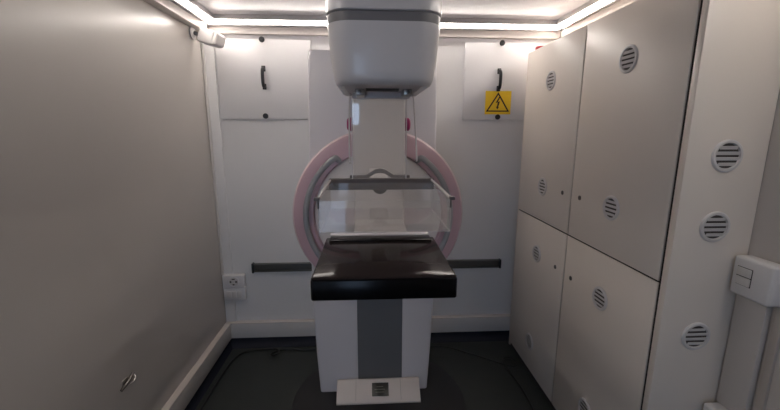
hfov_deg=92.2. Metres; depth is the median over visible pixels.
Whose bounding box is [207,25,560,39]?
trim
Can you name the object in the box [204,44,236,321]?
trim
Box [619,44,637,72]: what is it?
vent grille
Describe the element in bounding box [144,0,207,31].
trim
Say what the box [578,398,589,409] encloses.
vent grille
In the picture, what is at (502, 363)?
power cable
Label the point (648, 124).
storage cabinet
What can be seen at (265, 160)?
wall
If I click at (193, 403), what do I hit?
trim
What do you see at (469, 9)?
ceiling
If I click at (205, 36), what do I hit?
sensor
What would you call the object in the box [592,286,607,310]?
vent grille
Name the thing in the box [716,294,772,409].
cable conduit
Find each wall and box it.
[0,0,225,409]
[203,22,563,320]
[563,28,779,409]
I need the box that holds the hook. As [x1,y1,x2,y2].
[120,372,135,391]
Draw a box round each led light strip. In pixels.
[170,0,212,21]
[206,14,560,30]
[557,0,619,28]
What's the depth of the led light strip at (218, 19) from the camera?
2.22 m
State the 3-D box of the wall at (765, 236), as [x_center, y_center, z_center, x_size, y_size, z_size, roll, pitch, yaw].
[1.237,0.355,0.268,0.050,2.112,4.650,-1,11,-3]
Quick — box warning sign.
[485,91,511,113]
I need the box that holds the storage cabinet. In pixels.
[509,0,779,409]
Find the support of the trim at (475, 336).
attached to the wall at (265, 160)
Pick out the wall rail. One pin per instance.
(464, 263)
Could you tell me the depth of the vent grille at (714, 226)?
1.18 m
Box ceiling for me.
[195,0,589,19]
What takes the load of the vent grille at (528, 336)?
attached to the storage cabinet
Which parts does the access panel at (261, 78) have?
handle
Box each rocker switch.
[227,291,231,297]
[232,291,236,297]
[237,291,241,297]
[735,275,749,287]
[736,266,751,278]
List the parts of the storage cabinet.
panel, door, door, door, door, panel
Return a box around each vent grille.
[525,333,532,349]
[532,245,540,261]
[538,178,546,195]
[546,71,555,90]
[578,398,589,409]
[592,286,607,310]
[602,196,619,220]
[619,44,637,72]
[681,322,710,349]
[699,211,729,241]
[711,139,742,171]
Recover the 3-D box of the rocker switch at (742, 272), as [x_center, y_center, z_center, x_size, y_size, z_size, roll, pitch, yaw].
[1.103,0.210,1.170,0.006,0.026,0.044,-1,11,-3]
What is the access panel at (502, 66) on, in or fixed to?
attached to the wall at (265, 160)
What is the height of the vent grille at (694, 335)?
0.100 m
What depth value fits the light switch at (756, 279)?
1.14 m
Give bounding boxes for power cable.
[200,348,316,409]
[430,345,533,409]
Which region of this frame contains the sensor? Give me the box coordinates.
[189,27,225,47]
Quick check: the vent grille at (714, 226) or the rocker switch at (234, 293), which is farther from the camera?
the rocker switch at (234, 293)
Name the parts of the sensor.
mount plate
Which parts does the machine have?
grab rail, arm, knob, arm, plate, release knob, arch handle, knob, grab rail, arm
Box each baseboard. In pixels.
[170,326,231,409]
[230,317,509,337]
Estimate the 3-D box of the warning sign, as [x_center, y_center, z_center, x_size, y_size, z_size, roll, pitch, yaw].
[0.688,-0.651,2.392,0.166,0.144,0.003,-1,11,-3]
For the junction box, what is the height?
0.115 m
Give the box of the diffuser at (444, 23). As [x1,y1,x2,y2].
[206,19,560,28]
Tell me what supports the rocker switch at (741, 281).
attached to the light switch at (756, 279)
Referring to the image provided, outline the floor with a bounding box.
[195,341,553,409]
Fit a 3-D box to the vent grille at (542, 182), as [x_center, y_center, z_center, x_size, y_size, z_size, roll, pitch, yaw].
[0.843,-0.102,2.082,0.006,0.100,0.100,-1,11,-3]
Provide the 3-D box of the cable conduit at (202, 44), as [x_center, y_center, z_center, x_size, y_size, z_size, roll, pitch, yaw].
[-1.114,-0.258,2.365,0.012,1.470,0.018,-1,11,-3]
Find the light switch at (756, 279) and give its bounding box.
[730,255,779,306]
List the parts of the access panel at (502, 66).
handle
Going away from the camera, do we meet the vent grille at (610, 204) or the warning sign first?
the vent grille at (610, 204)
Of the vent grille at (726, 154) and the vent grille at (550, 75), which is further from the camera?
the vent grille at (550, 75)
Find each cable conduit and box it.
[201,43,223,274]
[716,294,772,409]
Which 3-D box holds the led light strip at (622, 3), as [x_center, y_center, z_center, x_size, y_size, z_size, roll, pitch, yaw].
[1.200,-0.608,0.061,0.030,0.044,4.620,-1,11,-3]
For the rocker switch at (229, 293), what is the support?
attached to the wall socket at (234, 285)
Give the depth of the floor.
2.26 m
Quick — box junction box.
[703,402,727,409]
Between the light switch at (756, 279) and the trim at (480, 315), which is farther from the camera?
the trim at (480, 315)
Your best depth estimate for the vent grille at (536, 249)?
2.16 m
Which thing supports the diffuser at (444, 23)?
attached to the led light strip at (218, 19)
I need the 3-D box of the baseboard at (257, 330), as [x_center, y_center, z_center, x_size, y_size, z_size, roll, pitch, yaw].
[-0.021,0.852,2.649,2.209,0.107,0.034,-1,11,-3]
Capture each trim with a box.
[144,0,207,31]
[184,341,232,409]
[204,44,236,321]
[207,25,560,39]
[225,314,510,323]
[230,330,509,348]
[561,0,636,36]
[754,307,779,409]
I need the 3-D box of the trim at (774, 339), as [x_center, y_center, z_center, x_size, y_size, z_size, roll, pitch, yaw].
[1.160,0.239,1.100,0.010,2.019,0.023,-1,11,-3]
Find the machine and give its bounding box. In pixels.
[292,0,465,409]
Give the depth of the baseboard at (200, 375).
2.12 m
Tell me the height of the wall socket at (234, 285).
0.180 m
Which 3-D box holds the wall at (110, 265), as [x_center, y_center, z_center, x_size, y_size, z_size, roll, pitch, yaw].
[-1.018,0.376,0.143,0.050,2.112,4.650,-1,11,-3]
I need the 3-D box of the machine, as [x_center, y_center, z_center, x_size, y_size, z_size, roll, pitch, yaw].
[-0.047,0.140,1.681,0.940,1.985,1.515,-1,11,-3]
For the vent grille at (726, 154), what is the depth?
1.14 m
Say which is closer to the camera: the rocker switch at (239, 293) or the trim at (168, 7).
the trim at (168, 7)
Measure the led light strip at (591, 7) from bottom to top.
0.051 m
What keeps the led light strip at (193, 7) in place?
attached to the ceiling
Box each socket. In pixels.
[222,273,246,299]
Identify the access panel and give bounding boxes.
[216,36,310,118]
[462,40,539,119]
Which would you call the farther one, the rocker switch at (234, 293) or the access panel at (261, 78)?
the rocker switch at (234, 293)
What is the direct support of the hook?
attached to the wall at (110, 265)
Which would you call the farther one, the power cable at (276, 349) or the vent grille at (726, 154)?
the power cable at (276, 349)
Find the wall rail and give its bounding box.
[251,258,500,272]

